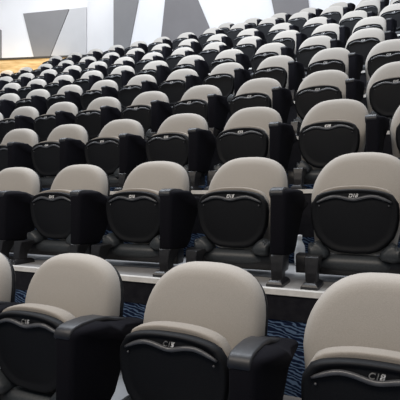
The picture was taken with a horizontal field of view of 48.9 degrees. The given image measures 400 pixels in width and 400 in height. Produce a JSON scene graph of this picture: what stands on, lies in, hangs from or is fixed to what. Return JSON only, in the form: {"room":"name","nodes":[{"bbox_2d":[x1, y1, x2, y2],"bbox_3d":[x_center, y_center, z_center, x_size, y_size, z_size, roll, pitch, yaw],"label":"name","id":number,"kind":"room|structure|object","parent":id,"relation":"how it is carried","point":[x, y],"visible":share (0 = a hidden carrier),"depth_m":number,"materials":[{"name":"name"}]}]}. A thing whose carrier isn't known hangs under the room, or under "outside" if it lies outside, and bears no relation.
{"room":"lecture hall","nodes":[
{"label":"lecture hall","id":0,"kind":"room"},
{"bbox_2d":[0,58,63,72],"bbox_3d":[-7.573,-2.396,12.138,9.223,2.729,0.049,0,0,7],"label":"wood strip","id":1,"kind":"object","parent":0,"point":[14,66],"depth_m":11.78,"materials":[{"name":"beige wood"}]},
{"bbox_2d":[0,0,86,57],"bbox_3d":[-7.556,-3.441,12.222,9.237,4.919,0.120,0,0,7],"label":"wall","id":2,"kind":"structure","parent":0,"point":[15,38],"depth_m":11.83,"materials":[{"name":"white paint"}]},
{"bbox_2d":[23,9,68,56],"bbox_3d":[-4.098,-4.415,11.719,1.288,1.261,0.034,0,0,7],"label":"acoustic panel","id":3,"kind":"object","parent":2,"relation":"attached to","point":[44,28],"visible":1,"depth_m":11.71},
{"bbox_2d":[51,7,86,55],"bbox_3d":[-3.478,-4.432,11.643,1.000,1.283,0.034,0,0,7],"label":"acoustic panel","id":4,"kind":"object","parent":2,"relation":"attached to","point":[72,38],"visible":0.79,"depth_m":11.61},
{"bbox_2d":[87,0,112,52],"bbox_3d":[-2.543,-3.441,11.249,1.118,4.919,0.060,0,0,42],"label":"wall","id":5,"kind":"structure","parent":0,"point":[99,12],"depth_m":11.23,"materials":[{"name":"white paint"}]},
{"bbox_2d":[15,271,317,397],"bbox_3d":[-2.659,0.613,3.184,17.500,0.456,0.031,0,0,25],"label":"wall","id":6,"kind":"structure","parent":0,"point":[280,307],"depth_m":1.79,"materials":[{"name":"blue carpet"}]},
{"bbox_2d":[13,265,324,298],"bbox_3d":[-2.660,0.373,3.181,17.500,0.023,0.038,0,0,25],"label":"trim","id":7,"kind":"structure","parent":6,"relation":"attached to","point":[146,279],"depth_m":1.80,"materials":[{"name":"silver metal"}]},
{"bbox_2d":[9,253,346,290],"bbox_3d":[-2.496,0.388,3.537,17.500,0.050,0.750,0,0,25],"label":"floor","id":8,"kind":"structure","parent":0,"point":[137,268],"depth_m":2.23,"materials":[{"name":"grey concrete"}]},
{"bbox_2d":[0,167,41,259],"bbox_3d":[-1.286,0.070,2.809,0.585,0.585,0.442,0,0,25],"label":"seat","id":9,"kind":"object","parent":8,"relation":"on","point":[18,185],"visible":0.83,"depth_m":2.67,"materials":[{"name":"black plastic"}]},
{"bbox_2d":[10,164,109,264],"bbox_3d":[-0.787,0.070,2.578,0.585,0.585,0.442,0,0,25],"label":"seat","id":10,"kind":"object","parent":8,"relation":"on","point":[72,212],"visible":0.88,"depth_m":2.54,"materials":[{"name":"black plastic"}]},
{"bbox_2d":[39,189,70,193],"bbox_3d":[-0.828,0.053,2.599,0.343,0.231,0.081,0,0,25],"label":"seat cushion","id":11,"kind":"object","parent":10,"relation":"on","point":[56,190],"depth_m":2.56,"materials":[{"name":"beige fabric"}]},
{"bbox_2d":[91,161,199,276],"bbox_3d":[-0.288,0.070,2.347,0.585,0.585,0.442,0,0,25],"label":"seat","id":12,"kind":"object","parent":8,"relation":"on","point":[155,210],"visible":0.94,"depth_m":2.30,"materials":[{"name":"black plastic"}]},
{"bbox_2d":[114,188,158,194],"bbox_3d":[-0.329,0.053,2.368,0.343,0.231,0.081,0,0,25],"label":"seat cushion","id":13,"kind":"object","parent":12,"relation":"on","point":[151,191],"depth_m":2.32,"materials":[{"name":"beige fabric"}]},
{"bbox_2d":[186,157,307,287],"bbox_3d":[0.211,0.070,2.116,0.585,0.585,0.442,0,0,25],"label":"seat","id":14,"kind":"object","parent":8,"relation":"on","point":[249,210],"visible":0.94,"depth_m":2.07,"materials":[{"name":"black plastic"}]},
{"bbox_2d":[205,187,269,212],"bbox_3d":[0.170,0.053,2.137,0.343,0.231,0.081,0,0,25],"label":"seat cushion","id":15,"kind":"object","parent":14,"relation":"on","point":[209,208],"depth_m":2.07,"materials":[{"name":"black plastic"}]},
{"bbox_2d":[294,235,304,264],"bbox_3d":[0.554,0.278,2.446,0.060,0.168,0.060,0,0,0],"label":"plastic bottle","id":16,"kind":"object","parent":8,"relation":"on","point":[300,247],"visible":0.62,"depth_m":2.43,"materials":[{"name":"white"}]},
{"bbox_2d":[296,152,399,290],"bbox_3d":[0.710,0.070,1.885,0.585,0.585,0.442,0,0,25],"label":"seat","id":17,"kind":"object","parent":8,"relation":"on","point":[355,206],"visible":1,"depth_m":1.88,"materials":[{"name":"black plastic"}]},
{"bbox_2d":[318,186,395,198],"bbox_3d":[0.669,0.053,1.907,0.343,0.231,0.081,0,0,25],"label":"seat cushion","id":18,"kind":"object","parent":17,"relation":"on","point":[339,187],"depth_m":1.86,"materials":[{"name":"beige fabric"}]},
{"bbox_2d":[111,371,300,399],"bbox_3d":[-2.831,0.816,2.812,17.500,0.050,0.841,0,0,25],"label":"floor","id":19,"kind":"structure","parent":0,"point":[120,393],"depth_m":1.80,"materials":[{"name":"grey concrete"}]},
{"bbox_2d":[0,252,23,312],"bbox_3d":[-1.019,0.498,1.754,0.585,0.585,0.442,0,0,25],"label":"seat","id":20,"kind":"object","parent":19,"relation":"on","point":[7,272],"visible":0.59,"depth_m":1.83,"materials":[{"name":"beige fabric"}]},
{"bbox_2d":[0,253,143,399],"bbox_3d":[-0.520,0.498,1.523,0.585,0.585,0.442,0,0,25],"label":"seat","id":21,"kind":"object","parent":19,"relation":"on","point":[64,342],"visible":1,"depth_m":1.50,"materials":[{"name":"beige fabric"}]},
{"bbox_2d":[2,303,75,321],"bbox_3d":[-0.561,0.481,1.545,0.343,0.231,0.081,0,0,25],"label":"seat cushion","id":22,"kind":"object","parent":21,"relation":"on","point":[57,314],"depth_m":1.50,"materials":[{"name":"beige fabric"}]},
{"bbox_2d":[120,261,297,399],"bbox_3d":[-0.021,0.498,1.292,0.585,0.585,0.442,0,0,25],"label":"seat","id":23,"kind":"object","parent":19,"relation":"on","point":[202,335],"visible":1,"depth_m":1.29,"materials":[{"name":"beige fabric"}]},
{"bbox_2d":[131,321,231,357],"bbox_3d":[-0.062,0.481,1.314,0.343,0.231,0.081,0,0,25],"label":"seat cushion","id":24,"kind":"object","parent":23,"relation":"on","point":[204,334],"depth_m":1.26,"materials":[{"name":"beige fabric"}]},
{"bbox_2d":[301,272,399,399],"bbox_3d":[0.478,0.498,1.062,0.585,0.585,0.442,0,0,25],"label":"seat","id":25,"kind":"object","parent":19,"relation":"on","point":[351,343],"visible":1,"depth_m":1.17,"materials":[{"name":"beige fabric"}]},
{"bbox_2d":[309,346,399,363],"bbox_3d":[0.437,0.481,1.083,0.343,0.231,0.081,0,0,25],"label":"seat cushion","id":26,"kind":"object","parent":25,"relation":"on","point":[368,354],"depth_m":1.07,"materials":[{"name":"beige fabric"}]},
{"bbox_2d":[26,193,399,262],"bbox_3d":[-2.342,0.188,3.869,17.500,0.451,0.031,0,0,25],"label":"wall","id":27,"kind":"structure","parent":0,"point":[306,229],"depth_m":2.50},
{"bbox_2d":[42,134,391,191],"bbox_3d":[-2.027,-0.229,4.550,17.500,0.438,0.031,0,0,25],"label":"wall","id":28,"kind":"structure","parent":0,"point":[295,157],"depth_m":3.28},
{"bbox_2d":[130,0,390,50],"bbox_3d":[3.781,-3.441,8.178,13.005,4.919,0.120,0,0,25],"label":"wall","id":29,"kind":"structure","parent":0,"point":[148,23],"depth_m":9.70,"materials":[{"name":"white paint"}]},
{"bbox_2d":[113,0,138,48],"bbox_3d":[-1.732,-4.445,10.643,0.849,2.112,0.034,0,0,25],"label":"acoustic panel","id":30,"kind":"object","parent":29,"relation":"attached to","point":[124,11],"visible":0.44,"depth_m":10.68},
{"bbox_2d":[161,0,209,49],"bbox_3d":[-0.306,-4.314,9.983,1.392,1.727,0.034,0,0,25],"label":"acoustic panel","id":31,"kind":"object","parent":29,"relation":"attached to","point":[179,16],"visible":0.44,"depth_m":10.01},
{"bbox_2d":[272,0,308,14],"bbox_3d":[1.801,-4.113,9.008,0.917,1.126,0.034,0,0,25],"label":"acoustic panel","id":32,"kind":"object","parent":29,"relation":"attached to","point":[291,7],"visible":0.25,"depth_m":8.98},
{"bbox_2d":[220,97,366,132],"bbox_3d":[-1.681,-0.772,5.297,17.500,0.248,0.031,0,0,25],"label":"wall","id":33,"kind":"structure","parent":0,"point":[292,115],"depth_m":4.11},
{"bbox_3d":[-2.180,-0.035,4.220,17.500,0.050,0.746,0,0,25],"label":"floor","id":34,"kind":"structure","parent":0,"visible":0},
{"bbox_2d":[0,128,39,170],"bbox_3d":[-1.667,-0.352,3.816,0.585,0.585,0.442,0,0,25],"label":"seat","id":35,"kind":"object","parent":34,"relation":"on","point":[16,146],"visible":0.62,"depth_m":3.74,"materials":[{"name":"beige fabric"}]},
{"bbox_2d":[31,124,88,187],"bbox_3d":[-1.168,-0.352,3.585,0.585,0.585,0.442,0,0,25],"label":"seat","id":36,"kind":"object","parent":34,"relation":"on","point":[64,147],"visible":0.7,"depth_m":3.56,"materials":[{"name":"black plastic"}]},
{"bbox_2d":[84,119,146,190],"bbox_3d":[-0.668,-0.352,3.354,0.585,0.585,0.442,0,0,25],"label":"seat","id":37,"kind":"object","parent":34,"relation":"on","point":[119,148],"visible":0.79,"depth_m":3.30,"materials":[{"name":"black plastic"}]},
{"bbox_2d":[146,113,215,189],"bbox_3d":[-0.169,-0.352,3.123,0.585,0.585,0.442,0,0,25],"label":"seat","id":38,"kind":"object","parent":34,"relation":"on","point":[186,140],"visible":0.77,"depth_m":3.06,"materials":[{"name":"black plastic"}]},
{"bbox_2d":[153,131,187,135],"bbox_3d":[-0.210,-0.370,3.144,0.343,0.231,0.081,0,0,25],"label":"seat cushion","id":39,"kind":"object","parent":38,"relation":"on","point":[182,133],"depth_m":3.08,"materials":[{"name":"beige fabric"}]},
{"bbox_2d":[204,107,296,189],"bbox_3d":[0.330,-0.352,2.892,0.585,0.585,0.442,0,0,25],"label":"seat","id":40,"kind":"object","parent":34,"relation":"on","point":[251,131],"visible":0.72,"depth_m":2.85,"materials":[{"name":"black plastic"}]},
{"bbox_2d":[222,126,268,139],"bbox_3d":[0.289,-0.370,2.913,0.343,0.231,0.081,0,0,25],"label":"seat cushion","id":41,"kind":"object","parent":40,"relation":"on","point":[250,136],"depth_m":2.85,"materials":[{"name":"beige fabric"}]},
{"bbox_2d":[288,99,388,188],"bbox_3d":[0.829,-0.352,2.661,0.585,0.585,0.442,0,0,25],"label":"seat","id":42,"kind":"object","parent":34,"relation":"on","point":[332,129],"visible":0.85,"depth_m":2.66,"materials":[{"name":"black plastic"}]},
{"bbox_2d":[304,119,354,126],"bbox_3d":[0.788,-0.370,2.682,0.343,0.231,0.081,0,0,25],"label":"seat cushion","id":43,"kind":"object","parent":42,"relation":"on","point":[332,119],"depth_m":2.63,"materials":[{"name":"beige fabric"}]},
{"bbox_2d":[390,106,399,159],"bbox_3d":[1.328,-0.352,2.430,0.585,0.585,0.442,0,0,25],"label":"seat","id":44,"kind":"object","parent":34,"relation":"on","point":[395,124],"visible":0.46,"depth_m":2.63,"materials":[{"name":"beige fabric"}]},
{"bbox_3d":[-1.849,-0.445,4.934,17.500,0.050,0.818,0,0,25],"label":"floor","id":45,"kind":"structure","parent":0,"visible":0},
{"bbox_2d":[0,106,39,143],"bbox_3d":[-2.024,-0.762,4.808,0.585,0.585,0.442,0,0,25],"label":"seat","id":46,"kind":"object","parent":45,"relation":"on","point":[21,117],"visible":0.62,"depth_m":4.79,"materials":[{"name":"black plastic"}]},
{"bbox_2d":[33,102,78,141],"bbox_3d":[-1.525,-0.762,4.577,0.585,0.585,0.442,0,0,25],"label":"seat","id":47,"kind":"object","parent":45,"relation":"on","point":[60,113],"visible":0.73,"depth_m":4.56,"materials":[{"name":"black plastic"}]},
{"bbox_2d":[75,97,121,140],"bbox_3d":[-1.026,-0.762,4.346,0.585,0.585,0.442,0,0,25],"label":"seat","id":48,"kind":"object","parent":45,"relation":"on","point":[101,111],"visible":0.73,"depth_m":4.31,"materials":[{"name":"black plastic"}]},
{"bbox_2d":[121,91,171,140],"bbox_3d":[-0.526,-0.762,4.115,0.585,0.585,0.442,0,0,25],"label":"seat","id":49,"kind":"object","parent":45,"relation":"on","point":[150,109],"visible":0.66,"depth_m":4.05,"materials":[{"name":"black plastic"}]},
{"bbox_2d":[172,85,229,138],"bbox_3d":[-0.027,-0.762,3.885,0.585,0.585,0.442,0,0,25],"label":"seat","id":50,"kind":"object","parent":45,"relation":"on","point":[206,101],"visible":0.67,"depth_m":3.81,"materials":[{"name":"black plastic"}]},
{"bbox_2d":[179,98,207,102],"bbox_3d":[-0.068,-0.780,3.906,0.343,0.231,0.081,0,0,25],"label":"seat cushion","id":51,"kind":"object","parent":50,"relation":"on","point":[205,101],"depth_m":3.84,"materials":[{"name":"beige fabric"}]},
{"bbox_2d":[223,78,293,130],"bbox_3d":[0.472,-0.762,3.654,0.585,0.585,0.442,0,0,25],"label":"seat","id":52,"kind":"object","parent":45,"relation":"on","point":[259,92],"visible":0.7,"depth_m":3.62,"materials":[{"name":"beige fabric"}]},
{"bbox_2d":[237,92,271,104],"bbox_3d":[0.431,-0.780,3.675,0.343,0.231,0.081,0,0,25],"label":"seat cushion","id":53,"kind":"object","parent":52,"relation":"on","point":[257,100],"depth_m":3.60,"materials":[{"name":"black plastic"}]},
{"bbox_2d":[291,70,364,135],"bbox_3d":[0.971,-0.762,3.423,0.585,0.585,0.442,0,0,25],"label":"seat","id":54,"kind":"object","parent":45,"relation":"on","point":[317,87],"visible":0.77,"depth_m":3.42,"materials":[{"name":"beige fabric"}]},
{"bbox_2d":[299,84,336,90],"bbox_3d":[0.930,-0.780,3.444,0.343,0.231,0.081,0,0,25],"label":"seat cushion","id":55,"kind":"object","parent":54,"relation":"on","point":[318,88],"depth_m":3.38,"materials":[{"name":"beige fabric"}]},
{"bbox_2d":[366,61,399,130],"bbox_3d":[1.470,-0.762,3.192,0.585,0.585,0.442,0,0,25],"label":"seat","id":56,"kind":"object","parent":45,"relation":"on","point":[383,88],"visible":0.83,"depth_m":3.21,"materials":[{"name":"black plastic"}]},
{"bbox_3d":[-1.510,-0.893,5.668,17.500,0.050,0.789,0,0,25],"label":"floor","id":57,"kind":"structure","parent":0,"visible":0},
{"bbox_2d":[0,93,20,118],"bbox_3d":[-2.740,-1.210,6.046,0.585,0.585,0.442,0,0,25],"label":"seat","id":58,"kind":"object","parent":57,"relation":"on","point":[7,101],"visible":0.53,"depth_m":5.88,"materials":[{"name":"black plastic"}]},
{"bbox_2d":[15,89,50,115],"bbox_3d":[-2.241,-1.210,5.816,0.585,0.585,0.442,0,0,25],"label":"seat","id":59,"kind":"object","parent":57,"relation":"on","point":[37,98],"visible":0.53,"depth_m":5.74,"materials":[{"name":"black plastic"}]},
{"bbox_2d":[46,85,83,110],"bbox_3d":[-1.742,-1.210,5.585,0.585,0.585,0.442,0,0,25],"label":"seat","id":60,"kind":"object","parent":57,"relation":"on","point":[68,93],"visible":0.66,"depth_m":5.54,"materials":[{"name":"black plastic"}]},
{"bbox_2d":[79,80,118,111],"bbox_3d":[-1.243,-1.210,5.354,0.585,0.585,0.442,0,0,25],"label":"seat","id":61,"kind":"object","parent":57,"relation":"on","point":[103,88],"visible":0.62,"depth_m":5.34,"materials":[{"name":"beige fabric"}]},
{"bbox_2d":[118,74,157,109],"bbox_3d":[-0.744,-1.210,5.123,0.585,0.585,0.442,0,0,25],"label":"seat","id":62,"kind":"object","parent":57,"relation":"on","point":[139,84],"visible":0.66,"depth_m":5.11,"materials":[{"name":"black plastic"}]},
{"bbox_2d":[158,69,202,107],"bbox_3d":[-0.244,-1.210,4.892,0.585,0.585,0.442,0,0,25],"label":"seat","id":63,"kind":"object","parent":57,"relation":"on","point":[178,82],"visible":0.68,"depth_m":4.86,"materials":[{"name":"black plastic"}]},
{"bbox_2d":[203,62,251,103],"bbox_3d":[0.255,-1.210,4.661,0.585,0.585,0.442,0,0,25],"label":"seat","id":64,"kind":"object","parent":57,"relation":"on","point":[229,77],"visible":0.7,"depth_m":4.60,"materials":[{"name":"black plastic"}]},
{"bbox_2d":[252,55,305,100],"bbox_3d":[0.754,-1.210,4.430,0.585,0.585,0.442,0,0,25],"label":"seat","id":65,"kind":"object","parent":57,"relation":"on","point":[289,73],"visible":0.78,"depth_m":4.36,"materials":[{"name":"beige fabric"}]},
{"bbox_2d":[307,48,363,79],"bbox_3d":[1.253,-1.210,4.199,0.585,0.585,0.442,0,0,25],"label":"seat","id":66,"kind":"object","parent":57,"relation":"on","point":[341,59],"visible":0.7,"depth_m":4.18,"materials":[{"name":"beige fabric"}]},
{"bbox_2d":[364,39,399,94],"bbox_3d":[1.752,-1.210,3.968,0.585,0.585,0.442,0,0,25],"label":"seat","id":67,"kind":"object","parent":57,"relation":"on","point":[388,51],"visible":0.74,"depth_m":4.00,"materials":[{"name":"beige fabric"}]},
{"bbox_3d":[-1.165,-1.324,6.414,17.500,0.050,0.844,0,0,25],"label":"floor","id":68,"kind":"structure","parent":0,"visible":0},
{"bbox_2d":[0,83,21,96],"bbox_3d":[-3.157,-1.641,7.114,0.585,0.585,0.442,0,0,25],"label":"seat","id":69,"kind":"object","parent":68,"relation":"on","point":[10,87],"visible":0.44,"depth_m":7.08,"materials":[{"name":"beige fabric"}]},
{"bbox_2d":[17,79,46,98],"bbox_3d":[-2.658,-1.641,6.883,0.585,0.585,0.442,0,0,25],"label":"seat","id":70,"kind":"object","parent":68,"relation":"on","point":[34,84],"visible":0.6,"depth_m":6.87,"materials":[{"name":"beige fabric"}]},
{"bbox_2d":[43,75,74,95],"bbox_3d":[-2.158,-1.641,6.652,0.585,0.585,0.442,0,0,25],"label":"seat","id":71,"kind":"object","parent":68,"relation":"on","point":[60,81],"visible":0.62,"depth_m":6.62,"materials":[{"name":"beige fabric"}]},
{"bbox_2d":[72,70,103,91],"bbox_3d":[-1.659,-1.641,6.421,0.585,0.585,0.442,0,0,25],"label":"seat","id":72,"kind":"object","parent":68,"relation":"on","point":[88,79],"visible":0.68,"depth_m":6.38,"materials":[{"name":"beige fabric"}]},
{"bbox_2d":[103,66,135,88],"bbox_3d":[-1.160,-1.641,6.190,0.585,0.585,0.442,0,0,25],"label":"seat","id":73,"kind":"object","parent":68,"relation":"on","point":[121,75],"visible":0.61,"depth_m":6.12,"materials":[{"name":"black plastic"}]},
{"bbox_2d":[135,60,170,86],"bbox_3d":[-0.661,-1.641,5.959,0.585,0.585,0.442,0,0,25],"label":"seat","id":74,"kind":"object","parent":68,"relation":"on","point":[160,70],"visible":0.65,"depth_m":5.87,"materials":[{"name":"beige fabric"}]},
{"bbox_2d":[171,55,209,81],"bbox_3d":[-0.162,-1.641,5.728,0.585,0.585,0.442,0,0,25],"label":"seat","id":75,"kind":"object","parent":68,"relation":"on","point":[197,63],"visible":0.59,"depth_m":5.65,"materials":[{"name":"beige fabric"}]},
{"bbox_2d":[209,49,250,72],"bbox_3d":[0.338,-1.641,5.497,0.585,0.585,0.442,0,0,25],"label":"seat","id":76,"kind":"object","parent":68,"relation":"on","point":[231,55],"visible":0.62,"depth_m":5.47,"materials":[{"name":"beige fabric"}]},
{"bbox_2d":[251,43,295,76],"bbox_3d":[0.837,-1.641,5.266,0.585,0.585,0.442,0,0,25],"label":"seat","id":77,"kind":"object","parent":68,"relation":"on","point":[268,50],"visible":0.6,"depth_m":5.28,"materials":[{"name":"beige fabric"}]},
{"bbox_2d":[296,35,342,76],"bbox_3d":[1.336,-1.641,5.036,0.585,0.585,0.442,0,0,25],"label":"seat","id":78,"kind":"object","parent":68,"relation":"on","point":[310,46],"visible":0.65,"depth_m":5.04,"materials":[{"name":"beige fabric"}]},
{"bbox_2d":[345,28,396,69],"bbox_3d":[1.835,-1.641,4.805,0.585,0.585,0.442,0,0,25],"label":"seat","id":79,"kind":"object","parent":68,"relation":"on","point":[361,42],"visible":0.52,"depth_m":4.80,"materials":[{"name":"beige fabric"}]},
{"bbox_3d":[-0.829,-1.778,7.141,17.500,0.050,0.748,0,0,25],"label":"floor","id":80,"kind":"structure","parent":0,"visible":0},
{"bbox_2d":[10,73,34,86],"bbox_3d":[-3.311,-2.095,8.121,0.585,0.585,0.442,0,0,25],"label":"seat","id":81,"kind":"object","parent":80,"relation":"on","point":[24,79],"visible":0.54,"depth_m":8.05,"materials":[{"name":"beige fabric"}]},
{"bbox_2d":[32,69,57,83],"bbox_3d":[-2.812,-2.095,7.890,0.585,0.585,0.442,0,0,25],"label":"seat","id":82,"kind":"object","parent":80,"relation":"on","point":[48,75],"visible":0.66,"depth_m":7.81,"materials":[{"name":"beige fabric"}]},
{"bbox_2d":[55,65,81,79],"bbox_3d":[-2.313,-2.095,7.659,0.585,0.585,0.442,0,0,25],"label":"seat","id":83,"kind":"object","parent":80,"relation":"on","point":[74,71],"visible":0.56,"depth_m":7.59,"materials":[{"name":"beige fabric"}]},
{"bbox_2d":[80,61,107,78],"bbox_3d":[-1.814,-2.095,7.428,0.585,0.585,0.442,0,0,25],"label":"seat","id":84,"kind":"object","parent":80,"relation":"on","point":[101,66],"visible":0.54,"depth_m":7.41,"materials":[{"name":"beige fabric"}]},
{"bbox_2d":[107,57,135,74],"bbox_3d":[-1.315,-2.095,7.197,0.585,0.585,0.442,0,0,25],"label":"seat","id":85,"kind":"object","parent":80,"relation":"on","point":[123,61],"visible":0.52,"depth_m":7.19,"materials":[{"name":"beige fabric"}]},
{"bbox_2d":[135,52,164,72],"bbox_3d":[-0.815,-2.095,6.966,0.585,0.585,0.442,0,0,25],"label":"seat","id":86,"kind":"object","parent":80,"relation":"on","point":[154,56],"visible":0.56,"depth_m":6.97,"materials":[{"name":"beige fabric"}]},
{"bbox_2d":[165,47,195,70],"bbox_3d":[-0.316,-2.095,6.735,0.585,0.585,0.442,0,0,25],"label":"seat","id":87,"kind":"object","parent":80,"relation":"on","point":[178,54],"visible":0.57,"depth_m":6.73,"materials":[{"name":"beige fabric"}]},
{"bbox_2d":[198,42,229,65],"bbox_3d":[0.183,-2.095,6.504,0.585,0.585,0.442,0,0,25],"label":"seat","id":88,"kind":"object","parent":80,"relation":"on","point":[210,52],"visible":0.47,"depth_m":6.48,"materials":[{"name":"beige fabric"}]},
{"bbox_2d":[233,36,266,61],"bbox_3d":[0.682,-2.095,6.273,0.585,0.585,0.442,0,0,25],"label":"seat","id":89,"kind":"object","parent":80,"relation":"on","point":[249,46],"visible":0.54,"depth_m":6.22,"materials":[{"name":"beige fabric"}]},
{"bbox_2d":[271,30,306,60],"bbox_3d":[1.181,-2.095,6.043,0.585,0.585,0.442,0,0,25],"label":"seat","id":90,"kind":"object","parent":80,"relation":"on","point":[293,39],"visible":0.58,"depth_m":5.99,"materials":[{"name":"beige fabric"}]},
{"bbox_2d":[311,23,349,48],"bbox_3d":[1.681,-2.095,5.812,0.585,0.585,0.442,0,0,25],"label":"seat","id":91,"kind":"object","parent":80,"relation":"on","point":[335,31],"visible":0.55,"depth_m":5.76,"materials":[{"name":"beige fabric"}]},
{"bbox_2d":[352,16,396,33],"bbox_3d":[2.180,-2.095,5.581,0.585,0.585,0.442,0,0,25],"label":"seat","id":92,"kind":"object","parent":80,"relation":"on","point":[390,24],"visible":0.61,"depth_m":5.60,"materials":[{"name":"beige fabric"}]},
{"bbox_3d":[-0.514,-2.200,7.820,17.500,0.050,0.739,0,0,25],"label":"floor","id":93,"kind":"structure","parent":0,"visible":0},
{"bbox_2d":[51,60,73,72],"bbox_3d":[-2.741,-2.518,8.687,0.585,0.585,0.442,0,0,25],"label":"seat","id":94,"kind":"object","parent":93,"relation":"on","point":[62,65],"visible":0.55,"depth_m":8.65,"materials":[{"name":"beige fabric"}]},
{"bbox_2d":[74,56,96,69],"bbox_3d":[-2.242,-2.518,8.456,0.585,0.585,0.442,0,0,25],"label":"seat","id":95,"kind":"object","parent":93,"relation":"on","point":[84,62],"visible":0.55,"depth_m":8.40,"materials":[{"name":"beige fabric"}]},
{"bbox_2d":[96,52,119,65],"bbox_3d":[-1.743,-2.518,8.225,0.585,0.585,0.442,0,0,25],"label":"seat","id":96,"kind":"object","parent":93,"relation":"on","point":[110,58],"visible":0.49,"depth_m":8.15,"materials":[{"name":"beige fabric"}]},
{"bbox_2d":[120,48,144,63],"bbox_3d":[-1.243,-2.518,7.994,0.585,0.585,0.442,0,0,25],"label":"seat","id":97,"kind":"object","parent":93,"relation":"on","point":[136,54],"visible":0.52,"depth_m":7.91,"materials":[{"name":"beige fabric"}]},
{"bbox_2d":[146,44,172,59],"bbox_3d":[-0.744,-2.518,7.763,0.585,0.585,0.442,0,0,25],"label":"seat","id":98,"kind":"object","parent":93,"relation":"on","point":[165,50],"visible":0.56,"depth_m":7.67,"materials":[{"name":"beige fabric"}]},
{"bbox_2d":[173,39,201,54],"bbox_3d":[-0.245,-2.518,7.532,0.585,0.585,0.442,0,0,25],"label":"seat","id":99,"kind":"object","parent":93,"relation":"on","point":[193,44],"visible":0.43,"depth_m":7.45,"materials":[{"name":"beige fabric"}]},
{"bbox_2d":[202,34,232,50],"bbox_3d":[0.254,-2.518,7.301,0.585,0.585,0.442,0,0,25],"label":"seat","id":100,"kind":"object","parent":93,"relation":"on","point":[223,38],"visible":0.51,"depth_m":7.28,"materials":[{"name":"beige fabric"}]},
{"bbox_2d":[233,28,265,47],"bbox_3d":[0.753,-2.518,7.070,0.585,0.585,0.442,0,0,25],"label":"seat","id":101,"kind":"object","parent":93,"relation":"on","point":[247,32],"visible":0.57,"depth_m":7.08,"materials":[{"name":"beige fabric"}]},
{"bbox_2d":[266,23,299,43],"bbox_3d":[1.252,-2.518,6.839,0.585,0.585,0.442,0,0,25],"label":"seat","id":102,"kind":"object","parent":93,"relation":"on","point":[277,28],"visible":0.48,"depth_m":6.86,"materials":[{"name":"beige fabric"}]},
{"bbox_2d":[301,17,336,38],"bbox_3d":[1.752,-2.518,6.608,0.585,0.585,0.442,0,0,25],"label":"seat","id":103,"kind":"object","parent":93,"relation":"on","point":[311,24],"visible":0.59,"depth_m":6.62,"materials":[{"name":"beige fabric"}]},
{"bbox_2d":[339,10,376,35],"bbox_3d":[2.251,-2.518,6.378,0.585,0.585,0.442,0,0,25],"label":"seat","id":104,"kind":"object","parent":93,"relation":"on","point":[350,19],"visible":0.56,"depth_m":6.37,"materials":[{"name":"beige fabric"}]},
{"bbox_2d":[379,3,399,33],"bbox_3d":[2.750,-2.518,6.146,0.585,0.585,0.442,0,0,25],"label":"seat","id":105,"kind":"object","parent":93,"relation":"on","point":[392,11],"visible":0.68,"depth_m":6.14,"materials":[{"name":"beige fabric"}]},
{"bbox_3d":[-0.201,-2.638,8.498,17.500,0.050,0.744,0,0,25],"label":"floor","id":106,"kind":"structure","parent":0,"visible":0},
{"bbox_2d":[102,45,124,56],"bbox_3d":[-1.806,-2.955,9.074,0.585,0.585,0.442,0,0,25],"label":"seat","id":107,"kind":"object","parent":106,"relation":"on","point":[119,49],"visible":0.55,"depth_m":9.01,"materials":[{"name":"beige fabric"}]},
{"bbox_2d":[124,41,147,54],"bbox_3d":[-1.307,-2.955,8.843,0.585,0.585,0.442,0,0,25],"label":"seat","id":108,"kind":"object","parent":106,"relation":"on","point":[138,44],"visible":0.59,"depth_m":8.79,"materials":[{"name":"beige fabric"}]},
{"bbox_2d":[148,37,172,51],"bbox_3d":[-0.808,-2.955,8.612,0.585,0.585,0.442,0,0,25],"label":"seat","id":109,"kind":"object","parent":106,"relation":"on","point":[161,40],"visible":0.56,"depth_m":8.60,"materials":[{"name":"beige fabric"}]},
{"bbox_2d":[172,32,197,48],"bbox_3d":[-0.308,-2.955,8.381,0.585,0.585,0.442,0,0,25],"label":"seat","id":110,"kind":"object","parent":106,"relation":"on","point":[188,35],"visible":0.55,"depth_m":8.38,"materials":[{"name":"beige fabric"}]},
{"bbox_2d":[198,28,224,45],"bbox_3d":[0.191,-2.955,8.150,0.585,0.585,0.442,0,0,25],"label":"seat","id":111,"kind":"object","parent":106,"relation":"on","point":[208,33],"visible":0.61,"depth_m":8.15,"materials":[{"name":"beige fabric"}]},
{"bbox_2d":[226,23,252,41],"bbox_3d":[0.690,-2.955,7.919,0.585,0.585,0.442,0,0,25],"label":"seat","id":112,"kind":"object","parent":106,"relation":"on","point":[237,28],"visible":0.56,"depth_m":7.91,"materials":[{"name":"black plastic"}]},
{"bbox_2d":[255,17,283,38],"bbox_3d":[1.189,-2.955,7.688,0.585,0.585,0.442,0,0,25],"label":"seat","id":113,"kind":"object","parent":106,"relation":"on","point":[265,25],"visible":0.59,"depth_m":7.67,"materials":[{"name":"beige fabric"}]},
{"bbox_2d":[287,12,316,31],"bbox_3d":[1.688,-2.955,7.457,0.585,0.585,0.442,0,0,25],"label":"seat","id":114,"kind":"object","parent":106,"relation":"on","point":[299,19],"visible":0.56,"depth_m":7.42,"materials":[{"name":"beige fabric"}]},
{"bbox_2d":[320,6,351,24],"bbox_3d":[2.188,-2.955,7.226,0.585,0.585,0.442,0,0,25],"label":"seat","id":115,"kind":"object","parent":106,"relation":"on","point":[336,13],"visible":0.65,"depth_m":7.19,"materials":[{"name":"beige fabric"}]},
{"bbox_2d":[354,0,388,15],"bbox_3d":[2.687,-2.955,6.996,0.585,0.585,0.442,0,0,25],"label":"seat","id":116,"kind":"object","parent":106,"relation":"on","point":[375,6],"visible":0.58,"depth_m":6.97,"materials":[{"name":"beige fabric"}]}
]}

